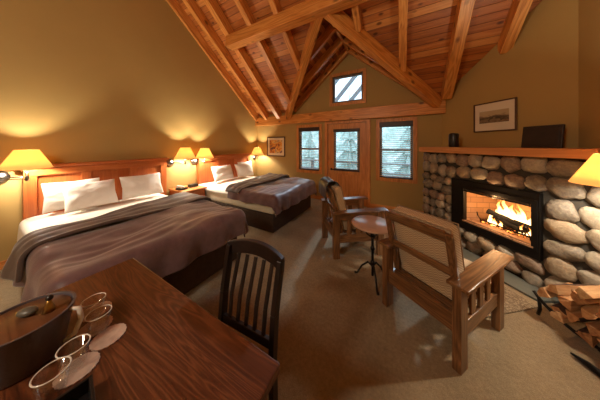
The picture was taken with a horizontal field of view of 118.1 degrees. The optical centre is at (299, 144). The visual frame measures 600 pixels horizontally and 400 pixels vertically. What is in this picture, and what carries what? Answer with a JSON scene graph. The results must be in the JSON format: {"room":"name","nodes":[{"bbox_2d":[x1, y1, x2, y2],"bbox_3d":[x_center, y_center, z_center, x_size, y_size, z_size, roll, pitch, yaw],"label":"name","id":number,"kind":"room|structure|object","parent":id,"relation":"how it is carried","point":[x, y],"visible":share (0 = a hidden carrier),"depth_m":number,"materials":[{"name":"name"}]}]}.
{"room":"hotel room","nodes":[
{"label":"hotel room","id":0,"kind":"room"},
{"bbox_2d":[0,0,256,261],"bbox_3d":[-3.327,-1.526,2.763,0.100,6.051,7.600,0,0,29],"label":"wall","id":1,"kind":"structure","parent":0,"point":[81,80],"depth_m":2.93,"materials":[{"name":"yellow paint"}]},
{"bbox_2d":[0,259,7,269],"bbox_3d":[-3.280,1.450,2.726,0.015,0.100,7.580,0,0,29],"label":"baseboard","id":2,"kind":"structure","parent":1,"relation":"attached to","point":[2,263],"depth_m":2.17,"materials":[{"name":"brown wood"}]},
{"bbox_2d":[0,150,53,183],"bbox_3d":[-3.346,0.264,2.170,0.443,0.410,0.442,0,0,29],"label":"wall lamp","id":3,"kind":"object","parent":1,"relation":"attached to","point":[17,159],"visible":1,"depth_m":2.12,"materials":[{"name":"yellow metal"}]},
{"bbox_2d":[24,172,29,180],"bbox_3d":[-3.307,0.383,2.180,0.035,0.105,0.035,0,0,29],"label":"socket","id":4,"kind":"object","parent":3,"relation":"attached to","point":[26,177],"depth_m":2.17,"materials":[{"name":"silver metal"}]},
{"bbox_2d":[167,148,195,166],"bbox_3d":[-2.452,0.252,3.778,0.443,0.395,0.442,0,0,29],"label":"wall lamp","id":5,"kind":"object","parent":1,"relation":"attached to","point":[183,153],"visible":1,"depth_m":3.70,"materials":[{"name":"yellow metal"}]},
{"bbox_2d":[191,148,213,164],"bbox_3d":[-2.230,0.269,4.179,0.443,0.380,0.386,0,0,29],"label":"wall lamp","id":6,"kind":"object","parent":1,"relation":"attached to","point":[204,153],"visible":1,"depth_m":4.08,"materials":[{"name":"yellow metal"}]},
{"bbox_2d":[251,147,263,159],"bbox_3d":[-1.373,0.284,5.720,0.443,0.410,0.392,0,0,29],"label":"wall lamp","id":7,"kind":"object","parent":1,"relation":"attached to","point":[257,150],"visible":1,"depth_m":5.61,"materials":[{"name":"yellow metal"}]},
{"bbox_2d":[0,198,599,399],"bbox_3d":[-0.674,1.550,1.289,6.170,0.100,7.800,0,0,29],"label":"floor","id":8,"kind":"structure","parent":0,"point":[338,339],"depth_m":1.40,"materials":[{"name":"beige carpet"}]},
{"bbox_2d":[20,157,236,294],"bbox_3d":[-2.128,0.877,2.409,2.320,1.245,1.635,0,0,29],"label":"queen bed","id":9,"kind":"object","parent":8,"relation":"on","point":[204,266],"visible":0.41,"depth_m":2.39,"materials":[{"name":"brown wood"}]},
{"bbox_2d":[17,193,165,240],"bbox_3d":[-2.448,1.060,2.485,1.491,0.312,1.493,0,0,29],"label":"fitted sheet","id":10,"kind":"object","parent":9,"relation":"on","point":[28,225],"visible":0.3,"depth_m":2.32,"materials":[{"name":"fabric"}]},
{"bbox_2d":[41,178,99,213],"bbox_3d":[-3.151,0.680,2.505,0.155,0.369,0.515,0,0,28],"label":"pillow","id":11,"kind":"object","parent":10,"relation":"on","point":[54,200],"visible":0.41,"depth_m":2.34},
{"bbox_2d":[61,179,118,212],"bbox_3d":[-2.953,0.700,2.556,0.220,0.346,0.515,0,0,27],"label":"pillow","id":12,"kind":"object","parent":10,"relation":"on","point":[79,196],"visible":1,"depth_m":2.48,"materials":[{"name":"fabric"}]},
{"bbox_2d":[119,173,162,199],"bbox_3d":[-2.698,0.690,3.089,0.222,0.349,0.555,0,0,33],"label":"pillow","id":13,"kind":"object","parent":10,"relation":"on","point":[132,186],"visible":1,"depth_m":3.01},
{"bbox_2d":[0,192,248,302],"bbox_3d":[-1.689,1.012,2.041,1.508,0.492,1.749,0,0,29],"label":"duvet","id":14,"kind":"object","parent":9,"relation":"on","point":[166,234],"visible":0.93,"depth_m":1.61,"materials":[{"name":"fabric"}]},
{"bbox_2d":[0,258,279,399],"bbox_3d":[-0.791,1.125,0.554,1.200,0.750,0.820,0,0,29],"label":"dining table","id":15,"kind":"object","parent":8,"relation":"on","point":[170,347],"visible":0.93,"depth_m":0.64,"materials":[{"name":"brown wood"}]},
{"bbox_2d":[0,291,83,390],"bbox_3d":[-0.952,0.672,0.623,0.229,0.155,0.235,0,0,29],"label":"ice bucket","id":16,"kind":"object","parent":15,"relation":"on","point":[27,344],"visible":0.91,"depth_m":0.60,"materials":[{"name":"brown leather"}]},
{"bbox_2d":[16,306,38,317],"bbox_3d":[-0.961,0.587,0.634,0.058,0.026,0.038,0,0,0],"label":"pebble","id":17,"kind":"object","parent":16,"relation":"on","point":[30,310],"visible":1,"depth_m":0.63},
{"bbox_2d":[41,294,55,314],"bbox_3d":[-0.906,0.571,0.650,0.031,0.058,0.031,0,0,6],"label":"trinket","id":18,"kind":"object","parent":16,"relation":"on","point":[49,307],"visible":1,"depth_m":0.64,"materials":[{"name":"gold metal"}]},
{"bbox_2d":[54,375,95,399],"bbox_3d":[-0.618,0.727,0.401,0.220,0.045,0.220,0,0,37],"label":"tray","id":19,"kind":"object","parent":15,"relation":"on","point":[84,390],"visible":1,"depth_m":0.53,"materials":[{"name":"plastic"}]},
{"bbox_2d":[52,351,100,389],"bbox_3d":[-0.742,0.747,0.601,0.102,0.003,0.102,0,0,29],"label":"coaster","id":20,"kind":"object","parent":15,"relation":"on","point":[81,366],"visible":0.96,"depth_m":0.59,"materials":[{"name":"beige"}]},
{"bbox_2d":[29,356,71,387],"bbox_3d":[-0.742,0.709,0.538,0.076,0.072,0.076,0,0,29],"label":"glass cup","id":21,"kind":"object","parent":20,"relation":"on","point":[70,357],"visible":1,"depth_m":0.53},
{"bbox_2d":[55,334,90,358],"bbox_3d":[-0.761,0.709,0.606,0.076,0.072,0.076,0,0,29],"label":"glass cup","id":22,"kind":"object","parent":20,"relation":"on","point":[89,335],"visible":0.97,"depth_m":0.60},
{"bbox_2d":[76,315,112,339],"bbox_3d":[-0.842,0.747,0.740,0.102,0.003,0.102,0,0,29],"label":"coaster","id":23,"kind":"object","parent":15,"relation":"on","point":[93,328],"visible":0.88,"depth_m":0.74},
{"bbox_2d":[84,304,111,321],"bbox_3d":[-0.810,0.709,0.725,0.076,0.072,0.076,0,0,29],"label":"glass cup","id":24,"kind":"object","parent":23,"relation":"on","point":[85,320],"visible":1,"depth_m":0.72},
{"bbox_2d":[82,301,111,321],"bbox_3d":[-0.919,0.747,0.810,0.102,0.003,0.102,0,0,29],"label":"coaster","id":25,"kind":"object","parent":15,"relation":"on","point":[100,311],"visible":0.68,"depth_m":0.81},
{"bbox_2d":[80,292,105,307],"bbox_3d":[-0.901,0.709,0.787,0.076,0.072,0.076,0,0,29],"label":"glass cup","id":26,"kind":"object","parent":25,"relation":"on","point":[100,292],"visible":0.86,"depth_m":0.79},
{"bbox_2d":[89,323,126,350],"bbox_3d":[-0.747,0.747,0.704,0.102,0.003,0.102,0,0,29],"label":"coaster","id":27,"kind":"object","parent":15,"relation":"on","point":[110,335],"visible":1,"depth_m":0.70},
{"bbox_2d":[168,185,206,195],"bbox_3d":[-2.354,1.200,3.790,0.564,0.600,0.490,0,0,29],"label":"nightstand","id":28,"kind":"object","parent":8,"relation":"on","point":[200,190],"visible":0.28,"depth_m":3.72,"materials":[{"name":"brown wood"}]},
{"bbox_2d":[175,185,187,189],"bbox_3d":[-2.393,0.857,3.640,0.206,0.084,0.140,0,0,18],"label":"telephone","id":29,"kind":"object","parent":28,"relation":"on","point":[178,187],"visible":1,"depth_m":3.60,"materials":[{"name":"black plastic"}]},
{"bbox_2d":[188,183,197,187],"bbox_3d":[-2.302,0.869,3.875,0.112,0.060,0.180,0,0,29],"label":"clock radio","id":30,"kind":"object","parent":28,"relation":"on","point":[193,184],"visible":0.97,"depth_m":3.83,"materials":[{"name":"black plastic"}]},
{"bbox_2d":[218,238,284,399],"bbox_3d":[-0.337,1.030,0.854,0.388,0.946,0.446,0,0,26],"label":"dining chair","id":31,"kind":"object","parent":8,"relation":"on","point":[259,248],"visible":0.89,"depth_m":0.97,"materials":[{"name":"brown wood"}]},
{"bbox_2d":[197,153,310,232],"bbox_3d":[-1.036,0.877,4.374,2.320,1.245,1.760,0,0,29],"label":"queen bed","id":32,"kind":"object","parent":8,"relation":"on","point":[258,216],"visible":0.43,"depth_m":3.67,"materials":[{"name":"brown wood"}]},
{"bbox_2d":[198,176,253,193],"bbox_3d":[-1.371,0.964,4.413,1.480,0.122,1.575,0,0,29],"label":"fitted sheet","id":33,"kind":"object","parent":32,"relation":"on","point":[220,186],"visible":0.38,"depth_m":4.16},
{"bbox_2d":[211,165,233,181],"bbox_3d":[-1.909,0.690,4.470,0.216,0.351,0.581,0,0,26],"label":"pillow","id":34,"kind":"object","parent":33,"relation":"on","point":[224,172],"visible":1,"depth_m":4.37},
{"bbox_2d":[234,163,253,177],"bbox_3d":[-1.568,0.700,5.081,0.223,0.347,0.554,0,0,33],"label":"pillow","id":35,"kind":"object","parent":33,"relation":"on","point":[245,169],"visible":1,"depth_m":4.98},
{"bbox_2d":[237,161,252,170],"bbox_3d":[-1.607,0.670,5.309,0.154,0.370,0.544,0,0,25],"label":"pillow","id":36,"kind":"object","parent":33,"relation":"on","point":[250,162],"visible":0.27,"depth_m":5.35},
{"bbox_2d":[225,173,316,215],"bbox_3d":[-0.587,0.996,3.989,1.528,0.463,1.814,0,0,29],"label":"duvet","id":37,"kind":"object","parent":32,"relation":"on","point":[279,192],"visible":1,"depth_m":3.42,"materials":[{"name":"fabric"}]},
{"bbox_2d":[321,182,388,258],"bbox_3d":[0.763,1.031,2.704,0.794,0.938,0.685,0,0,-8],"label":"armchair","id":38,"kind":"object","parent":8,"relation":"on","point":[340,221],"visible":0.8,"depth_m":2.44,"materials":[{"name":"brown wood"}]},
{"bbox_2d":[319,176,339,199],"bbox_3d":[0.434,0.630,2.689,0.222,0.258,0.417,0,0,-8],"label":"throw blanket","id":39,"kind":"object","parent":38,"relation":"on","point":[325,181],"visible":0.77,"depth_m":2.63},
{"bbox_2d":[328,182,346,228],"bbox_3d":[0.549,0.865,2.675,0.128,0.600,0.470,-14,2,-8],"label":"cushion","id":40,"kind":"object","parent":38,"relation":"on","point":[336,190],"depth_m":2.44,"materials":[{"name":"fabric"}]},
{"bbox_2d":[341,220,355,229],"bbox_3d":[0.809,1.110,2.710,0.520,0.139,0.460,-2,0,-8],"label":"seat cushion","id":41,"kind":"object","parent":38,"relation":"on","point":[343,222],"depth_m":2.45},
{"bbox_2d":[352,215,394,294],"bbox_3d":[0.803,1.180,1.991,0.444,0.642,0.444,0,0,29],"label":"side table","id":42,"kind":"object","parent":8,"relation":"on","point":[375,225],"visible":0.86,"depth_m":1.97,"materials":[{"name":"wood"}]},
{"bbox_2d":[378,204,513,375],"bbox_3d":[1.242,1.031,1.599,0.794,0.938,0.685,0,0,-26],"label":"armchair","id":43,"kind":"object","parent":8,"relation":"on","point":[431,269],"visible":1,"depth_m":1.39,"materials":[{"name":"brown wood"}]},
{"bbox_2d":[392,206,463,289],"bbox_3d":[1.049,0.865,1.504,0.128,0.600,0.470,-16,7,-25],"label":"cushion","id":44,"kind":"object","parent":43,"relation":"on","point":[422,272],"depth_m":1.45,"materials":[{"name":"fabric"}]},
{"bbox_2d":[401,258,484,299],"bbox_3d":[1.284,1.110,1.620,0.520,0.139,0.460,-2,1,-26],"label":"seat cushion","id":45,"kind":"object","parent":43,"relation":"on","point":[437,285],"depth_m":1.49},
{"bbox_2d":[476,287,537,317],"bbox_3d":[1.778,1.492,2.229,0.620,0.013,1.270,0,0,-9],"label":"rug","id":46,"kind":"object","parent":8,"relation":"on","point":[513,303],"visible":0.24,"depth_m":1.69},
{"bbox_2d":[419,147,599,296],"bbox_3d":[2.695,0.785,2.293,0.750,1.502,2.301,0,0,-9],"label":"stone fireplace","id":47,"kind":"object","parent":8,"relation":"on","point":[459,183],"depth_m":1.96,"materials":[{"name":"grey stone"}]},
{"bbox_2d":[448,133,458,146],"bbox_3d":[2.604,-0.085,3.051,0.136,0.238,0.136,0,0,29],"label":"candle jar","id":48,"kind":"object","parent":47,"relation":"on","point":[453,138],"visible":0.98,"depth_m":3.00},
{"bbox_2d":[482,221,525,237],"bbox_3d":[2.632,1.054,2.254,0.230,0.046,0.488,0,0,-9],"label":"embers","id":49,"kind":"object","parent":47,"relation":"in","point":[508,231],"visible":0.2,"depth_m":2.24,"materials":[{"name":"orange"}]},
{"bbox_2d":[488,206,530,235],"bbox_3d":[2.629,0.850,2.253,0.170,0.400,0.447,0,0,-9],"label":"flames","id":50,"kind":"object","parent":49,"relation":"on","point":[511,214],"visible":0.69,"depth_m":2.26},
{"bbox_2d":[491,216,523,231],"bbox_3d":[2.612,0.992,2.284,0.078,0.084,0.352,0,0,5],"label":"log","id":51,"kind":"object","parent":47,"relation":"on","point":[517,228],"visible":0.64,"depth_m":2.25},
{"bbox_2d":[419,147,599,158],"bbox_3d":[2.662,0.078,2.432,0.730,0.088,1.800,0,0,-9],"label":"mantel shelf","id":52,"kind":"object","parent":47,"relation":"attached to","point":[508,152],"depth_m":1.98,"materials":[{"name":"brown wood"}]},
{"bbox_2d":[497,218,525,233],"bbox_3d":[2.590,0.975,2.207,0.063,0.124,0.254,0,0,-8],"label":"log","id":53,"kind":"object","parent":47,"relation":"on","point":[509,224],"visible":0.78,"depth_m":2.19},
{"bbox_2d":[521,124,564,147],"bbox_3d":[2.912,-0.100,2.169,0.068,0.270,0.330,0,0,-9],"label":"television","id":54,"kind":"object","parent":47,"relation":"on","point":[545,136],"visible":0.97,"depth_m":2.14,"materials":[{"name":"plastic"}]},
{"bbox_3d":[2.677,0.989,2.173,0.196,0.078,0.278,0,0,29],"label":"log","id":55,"kind":"object","parent":47,"relation":"on","visible":0},
{"bbox_2d":[486,209,530,231],"bbox_3d":[2.606,0.935,2.247,0.081,0.151,0.417,0,0,-18],"label":"log","id":56,"kind":"object","parent":55,"relation":"on","point":[489,211],"visible":0.72,"depth_m":2.23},
{"bbox_2d":[462,248,559,302],"bbox_3d":[2.245,1.488,2.382,0.270,0.022,1.418,0,0,-9],"label":"hearth slab","id":57,"kind":"object","parent":8,"relation":"on","point":[510,279],"visible":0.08,"depth_m":1.91,"materials":[{"name":"grey stone"}]},
{"bbox_2d":[532,290,599,351],"bbox_3d":[2.292,1.392,1.306,0.340,0.196,0.686,0,0,-9],"label":"cradle","id":58,"kind":"object","parent":8,"relation":"on","point":[540,301],"visible":0.38,"depth_m":1.54,"materials":[{"name":"black metal"}]},
{"bbox_2d":[549,311,597,323],"bbox_3d":[2.253,1.384,1.472,0.373,0.088,0.079,0,0,-6],"label":"log","id":59,"kind":"object","parent":58,"relation":"on","point":[557,315],"visible":0.35,"depth_m":1.44,"materials":[{"name":"brown wood"}]},
{"bbox_2d":[551,302,567,317],"bbox_3d":[2.278,1.349,1.492,0.402,0.104,0.100,0,0,-14],"label":"log","id":60,"kind":"object","parent":59,"relation":"on","point":[559,307],"visible":0.28,"depth_m":1.46,"materials":[{"name":"brown wood"}]},
{"bbox_2d":[537,282,572,297],"bbox_3d":[2.243,1.261,1.558,0.397,0.104,0.080,0,0,-12],"label":"log","id":61,"kind":"object","parent":60,"relation":"on","point":[542,292],"visible":0.43,"depth_m":1.52,"materials":[{"name":"brown wood"}]},
{"bbox_2d":[546,284,594,295],"bbox_3d":[2.264,1.189,1.489,0.377,0.088,0.076,0,0,0],"label":"log","id":62,"kind":"object","parent":61,"relation":"on","point":[560,289],"visible":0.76,"depth_m":1.47,"materials":[{"name":"brown wood"}]},
{"bbox_2d":[575,320,598,347],"bbox_3d":[2.263,1.406,1.373,0.406,0.092,0.078,0,0,-16],"label":"log","id":63,"kind":"object","parent":58,"relation":"on","point":[583,333],"visible":0.69,"depth_m":1.31,"materials":[{"name":"brown wood"}]},
{"bbox_2d":[565,309,599,322],"bbox_3d":[2.290,1.328,1.399,0.399,0.088,0.078,0,0,-2],"label":"log","id":64,"kind":"object","parent":63,"relation":"on","point":[573,316],"visible":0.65,"depth_m":1.38,"materials":[{"name":"brown wood"}]},
{"bbox_2d":[557,295,584,310],"bbox_3d":[2.284,1.244,1.452,0.388,0.090,0.090,0,0,-8],"label":"log","id":65,"kind":"object","parent":64,"relation":"on","point":[568,302],"visible":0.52,"depth_m":1.41,"materials":[{"name":"brown wood"}]},
{"bbox_2d":[581,304,599,319],"bbox_3d":[2.274,1.251,1.361,0.392,0.084,0.074,0,0,-17],"label":"log","id":66,"kind":"object","parent":64,"relation":"on","point":[588,312],"visible":0.83,"depth_m":1.32,"materials":[{"name":"brown wood"}]},
{"bbox_2d":[570,289,599,304],"bbox_3d":[2.285,1.170,1.363,0.399,0.120,0.093,0,0,-6],"label":"log","id":67,"kind":"object","parent":66,"relation":"on","point":[574,295],"visible":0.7,"depth_m":1.34,"materials":[{"name":"brown wood"}]},
{"bbox_2d":[575,284,599,298],"bbox_3d":[2.277,1.109,1.351,0.424,0.114,0.082,0,0,-11],"label":"log","id":68,"kind":"object","parent":67,"relation":"on","point":[584,292],"visible":0.98,"depth_m":1.33,"materials":[{"name":"brown wood"}]},
{"bbox_3d":[2.278,1.373,1.284,0.382,0.083,0.077,-1,14,-13],"label":"log","id":69,"kind":"object","parent":58,"relation":"on","visible":0},
{"bbox_2d":[585,320,599,336],"bbox_3d":[2.278,1.323,1.294,0.417,0.076,0.077,0,0,-6],"label":"log","id":70,"kind":"object","parent":69,"relation":"on","point":[593,327],"visible":1,"depth_m":1.28,"materials":[{"name":"brown wood"}]},
{"bbox_2d":[570,352,599,376],"bbox_3d":[1.944,1.482,1.136,0.052,0.046,0.296,0,0,3],"label":"iron poker","id":71,"kind":"object","parent":8,"relation":"on","point":[586,363],"visible":1,"depth_m":1.20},
{"bbox_2d":[257,54,441,210],"bbox_3d":[1.246,-0.507,4.662,6.250,4.054,0.160,0,0,29],"label":"wall","id":72,"kind":"structure","parent":0,"point":[381,90],"depth_m":4.31,"materials":[{"name":"yellow paint"}]},
{"bbox_2d":[267,136,284,156],"bbox_3d":[-0.762,0.050,5.671,0.700,0.620,0.022,0,0,29],"label":"framed painting","id":73,"kind":"object","parent":72,"relation":"attached to","point":[275,145],"visible":1,"depth_m":5.65},
{"bbox_2d":[270,140,281,152],"bbox_3d":[-0.763,0.050,5.668,0.490,0.410,0.002,0,0,29],"label":"print","id":74,"kind":"object","parent":73,"relation":"attached to","point":[275,145],"depth_m":5.66},
{"bbox_2d":[296,124,321,173],"bbox_3d":[0.269,0.110,5.147,0.800,1.370,0.140,0,0,29],"label":"window","id":75,"kind":"structure","parent":72,"relation":"in","point":[314,127],"depth_m":5.13,"materials":[{"name":"brown wood"}]},
{"bbox_2d":[300,132,318,168],"bbox_3d":[0.269,0.110,5.147,0.600,1.160,0.032,0,0,29],"label":"blind","id":76,"kind":"object","parent":75,"relation":"attached to","point":[301,135],"depth_m":5.17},
{"bbox_2d":[311,195,323,199],"bbox_3d":[-0.384,1.450,5.466,2.420,0.100,0.015,0,0,29],"label":"baseboard","id":77,"kind":"structure","parent":72,"relation":"attached to","point":[312,196],"depth_m":4.99,"materials":[{"name":"brown wood"}]},
{"bbox_2d":[325,119,369,207],"bbox_3d":[1.184,0.440,4.602,1.160,2.120,0.114,0,0,29],"label":"door","id":78,"kind":"structure","parent":72,"relation":"in","point":[354,182],"depth_m":4.53,"materials":[{"name":"brown wood"}]},
{"bbox_2d":[335,133,357,168],"bbox_3d":[1.174,0.150,4.585,0.600,0.895,0.030,0,0,29],"label":"blind","id":79,"kind":"object","parent":78,"relation":"attached to","point":[335,133],"depth_m":4.58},
{"bbox_2d":[330,68,365,106],"bbox_3d":[1.222,-1.450,4.629,0.930,0.850,0.120,0,0,29],"label":"window","id":80,"kind":"structure","parent":72,"relation":"in","point":[363,75],"depth_m":4.58,"materials":[{"name":"brown wood"}]},
{"bbox_2d":[255,100,445,125],"bbox_3d":[0.719,-0.760,4.805,4.990,0.260,0.100,0,0,29],"label":"beam","id":81,"kind":"structure","parent":72,"relation":"attached to","point":[421,108],"depth_m":4.33,"materials":[{"name":"brown wood"}]},
{"bbox_2d":[376,117,416,183],"bbox_3d":[2.174,0.115,4.089,0.820,1.440,0.140,0,0,29],"label":"window","id":82,"kind":"structure","parent":72,"relation":"in","point":[407,121],"depth_m":4.05,"materials":[{"name":"brown wood"}]},
{"bbox_2d":[381,126,411,177],"bbox_3d":[2.174,0.115,4.089,0.620,1.230,0.032,0,0,29],"label":"blind","id":83,"kind":"object","parent":82,"relation":"attached to","point":[382,149],"depth_m":4.06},
{"bbox_2d":[370,203,423,212],"bbox_3d":[2.278,1.450,3.987,1.350,0.100,0.015,0,0,29],"label":"baseboard","id":84,"kind":"structure","parent":72,"relation":"attached to","point":[371,205],"depth_m":4.18,"materials":[{"name":"brown wood"}]},
{"bbox_2d":[177,0,541,115],"bbox_3d":[0.152,-2.744,2.775,6.170,3.694,4.400,0,0,29],"label":"ceiling","id":85,"kind":"structure","parent":0,"point":[430,23],"depth_m":3.18,"materials":[{"name":"brown wood"}]},
{"bbox_2d":[166,0,258,120],"bbox_3d":[-2.443,-2.617,4.178,0.060,3.639,4.326,0,0,29],"label":"rafter","id":86,"kind":"object","parent":85,"relation":"attached to","point":[177,8],"visible":0.95,"depth_m":4.47,"materials":[{"name":"brown wood"}]},
{"bbox_2d":[182,0,268,119],"bbox_3d":[-2.072,-2.617,3.971,0.100,3.639,4.326,0,0,29],"label":"rafter","id":87,"kind":"object","parent":85,"relation":"attached to","point":[193,7],"visible":0.95,"depth_m":4.33,"materials":[{"name":"brown wood"}]},
{"bbox_2d":[203,0,281,118],"bbox_3d":[-1.644,-2.617,3.733,0.120,3.639,4.326,0,0,29],"label":"rafter","id":88,"kind":"object","parent":85,"relation":"attached to","point":[213,6],"visible":0.97,"depth_m":4.28,"materials":[{"name":"brown wood"}]},
{"bbox_2d":[226,0,369,50],"bbox_3d":[0.206,-2.245,2.997,4.050,0.235,0.200,0,0,29],"label":"header beam","id":89,"kind":"structure","parent":88,"relation":"attached to","point":[305,12],"depth_m":3.17,"materials":[{"name":"brown wood"}]},
{"bbox_2d":[234,0,290,103],"bbox_3d":[-1.163,-2.766,3.261,0.100,3.340,3.966,0,0,29],"label":"rafter","id":90,"kind":"object","parent":85,"relation":"attached to","point":[242,5],"visible":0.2,"depth_m":3.97,"materials":[{"name":"brown wood"}]},
{"bbox_2d":[268,0,300,70],"bbox_3d":[-0.757,-3.043,2.653,0.100,2.786,3.298,0,0,29],"label":"rafter","id":91,"kind":"object","parent":85,"relation":"attached to","point":[275,5],"visible":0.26,"depth_m":3.58,"materials":[{"name":"brown wood"}]},
{"bbox_2d":[285,18,322,119],"bbox_3d":[-0.019,-1.552,4.197,0.130,1.613,2.560,0,0,-16],"label":"beam","id":92,"kind":"structure","parent":85,"relation":"attached to","point":[314,26],"depth_m":3.74,"materials":[{"name":"brown wood"}]},
{"bbox_2d":[293,47,350,111],"bbox_3d":[0.520,-1.736,4.905,1.757,1.533,0.090,0,0,29],"label":"rafter","id":93,"kind":"object","parent":85,"relation":"attached to","point":[342,55],"visible":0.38,"depth_m":4.82,"materials":[{"name":"brown wood"}]},
{"bbox_2d":[300,37,344,89],"bbox_3d":[0.489,-1.952,4.327,1.251,1.101,0.090,0,0,29],"label":"rafter","id":94,"kind":"object","parent":85,"relation":"attached to","point":[337,43],"visible":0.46,"depth_m":4.27,"materials":[{"name":"brown wood"}]},
{"bbox_2d":[310,24,335,60],"bbox_3d":[0.457,-2.167,3.750,0.745,0.670,0.090,0,0,29],"label":"rafter","id":95,"kind":"object","parent":85,"relation":"attached to","point":[329,31],"visible":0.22,"depth_m":3.71,"materials":[{"name":"brown wood"}]},
{"bbox_2d":[332,25,348,50],"bbox_3d":[0.816,-2.434,3.796,0.060,0.200,1.730,0,0,29],"label":"ridge","id":96,"kind":"object","parent":85,"relation":"attached to","point":[340,36],"visible":0.08,"depth_m":3.95,"materials":[{"name":"brown wood"}]},
{"bbox_2d":[351,4,362,31],"bbox_3d":[0.329,-3.175,1.868,0.100,2.522,2.980,0,0,29],"label":"rafter","id":97,"kind":"object","parent":85,"relation":"attached to","point":[356,12],"visible":0.88,"depth_m":2.92,"materials":[{"name":"brown wood"}]},
{"bbox_2d":[398,0,407,71],"bbox_3d":[1.070,-2.894,1.844,0.120,3.084,3.658,0,0,29],"label":"rafter","id":98,"kind":"object","parent":85,"relation":"attached to","point":[402,4],"visible":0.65,"depth_m":2.86,"materials":[{"name":"brown wood"}]},
{"bbox_2d":[441,0,474,99],"bbox_3d":[1.864,-2.658,1.728,0.150,3.556,4.226,0,0,29],"label":"rafter","id":99,"kind":"object","parent":85,"relation":"attached to","point":[464,10],"visible":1,"depth_m":2.79,"materials":[{"name":"brown wood"}]},
{"bbox_2d":[497,0,532,53],"bbox_3d":[2.230,-2.899,1.193,0.120,3.074,3.646,0,0,29],"label":"rafter","id":100,"kind":"object","parent":85,"relation":"attached to","point":[519,9],"visible":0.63,"depth_m":2.44,"materials":[{"name":"brown wood"}]},
{"bbox_2d":[442,0,577,147],"bbox_3d":[3.075,-0.272,2.848,0.100,3.544,1.657,0,0,-9],"label":"wall","id":101,"kind":"structure","parent":0,"point":[540,69],"depth_m":2.42,"materials":[{"name":"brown paint"}]},
{"bbox_2d":[473,97,517,132],"bbox_3d":[3.018,-0.445,2.809,0.022,0.470,0.545,0,0,-9],"label":"framed print","id":102,"kind":"object","parent":101,"relation":"attached to","point":[500,115],"visible":1,"depth_m":2.77},
{"bbox_2d":[578,0,599,147],"bbox_3d":[1.669,-1.526,-0.744,0.100,6.051,6.320,0,0,29],"label":"wall","id":103,"kind":"structure","parent":0,"point":[588,10],"depth_m":1.93,"materials":[{"name":"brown paint"}]},
{"bbox_2d":[568,153,599,186],"bbox_3d":[2.343,0.257,1.215,0.623,0.385,0.386,0,0,29],"label":"wall lamp","id":104,"kind":"object","parent":103,"relation":"attached to","point":[588,174],"visible":1,"depth_m":1.30,"materials":[{"name":"yellow fabric"}]},
{"bbox_3d":[1.656,-1.735,3.330,1.920,1.677,1.970,0,0,29],"label":"ceiling","id":105,"kind":"structure","parent":0,"visible":0},
{"bbox_2d":[339,36,380,65],"bbox_3d":[1.440,-1.952,3.799,1.251,1.101,0.090,0,0,29],"label":"rafter","id":106,"kind":"object","parent":105,"relation":"attached to","point":[346,41],"visible":0.14,"depth_m":3.89,"materials":[{"name":"brown wood"}]},
{"bbox_2d":[348,49,413,92],"bbox_3d":[1.914,-1.736,4.130,1.757,1.533,0.090,0,0,29],"label":"rafter","id":107,"kind":"object","parent":105,"relation":"attached to","point":[372,64],"visible":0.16,"depth_m":4.18,"materials":[{"name":"brown wood"}]},
{"bbox_2d":[323,11,441,107],"bbox_3d":[1.598,-1.552,3.299,2.560,1.613,0.130,0,0,-15],"label":"beam","id":108,"kind":"structure","parent":105,"relation":"attached to","point":[341,21],"depth_m":3.22,"materials":[{"name":"brown wood"}]},
{"bbox_3d":[1.838,1.580,5.368,7.000,0.080,1.630,0,0,29],"label":"floor","id":109,"kind":"structure","parent":0,"visible":0},
{"bbox_2d":[302,159,409,175],"bbox_3d":[2.137,1.050,5.905,6.800,0.980,0.100,0,0,29],"label":"balcony railing","id":110,"kind":"object","parent":109,"relation":"on","point":[302,159],"visible":0.07,"depth_m":5.60,"materials":[{"name":"grey wood"}]},
{"label":"outside","id":111,"kind":"structure","parent":0,"visible":0},
{"bbox_2d":[335,76,356,101],"bbox_3d":[1.705,-2.125,6.260,1.378,1.519,0.110,0,0,29],"label":"brace","id":112,"kind":"object","parent":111,"point":[352,79],"visible":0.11,"depth_m":6.28,"materials":[{"name":"grey wood"}]},
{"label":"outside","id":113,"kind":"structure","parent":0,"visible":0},
{"bbox_3d":[15.735,4.650,28.323,80.000,0.100,55.200,0,0,29],"label":"ground","id":114,"kind":"structure","parent":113,"visible":0},
{"bbox_2d":[302,132,318,166],"bbox_3d":[0.645,1.314,12.850,2.840,6.572,2.846,0,0,29],"label":"tree","id":115,"kind":"object","parent":114,"relation":"on","point":[309,133],"visible":0.27,"depth_m":12.58,"materials":[{"name":"green plant"}]},
{"bbox_2d":[336,93,356,168],"bbox_3d":[3.848,0.254,13.842,3.226,8.692,3.216,0,0,-12],"label":"tree","id":116,"kind":"object","parent":114,"relation":"on","point":[351,135],"visible":0.16,"depth_m":13.51,"materials":[{"name":"green plant"}]},
{"bbox_2d":[382,131,389,174],"bbox_3d":[4.727,1.102,11.060,2.826,6.996,2.793,0,0,29],"label":"tree","id":117,"kind":"object","parent":114,"relation":"on","point":[383,158],"visible":0.04,"depth_m":10.78,"materials":[{"name":"green plant"}]},
{"bbox_2d":[392,126,409,176],"bbox_3d":[7.689,0.360,12.231,3.382,8.480,3.102,0,0,29],"label":"tree","id":118,"kind":"object","parent":114,"relation":"on","point":[407,167],"visible":0.15,"depth_m":12.20,"materials":[{"name":"green plant"}]},
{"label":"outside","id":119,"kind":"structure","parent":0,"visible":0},
{"bbox_2d":[349,85,360,99],"bbox_3d":[2.098,-1.975,6.041,1.378,1.519,0.110,0,0,29],"label":"brace","id":120,"kind":"object","parent":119,"point":[358,90],"visible":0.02,"depth_m":6.10,"materials":[{"name":"grey wood"}]},
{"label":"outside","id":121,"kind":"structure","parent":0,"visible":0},
{"bbox_2d":[302,127,405,172],"bbox_3d":[14.084,-2.594,25.351,80.000,15.162,24.000,0,0,29],"label":"hillside","id":122,"kind":"structure","parent":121,"point":[387,131],"depth_m":24.14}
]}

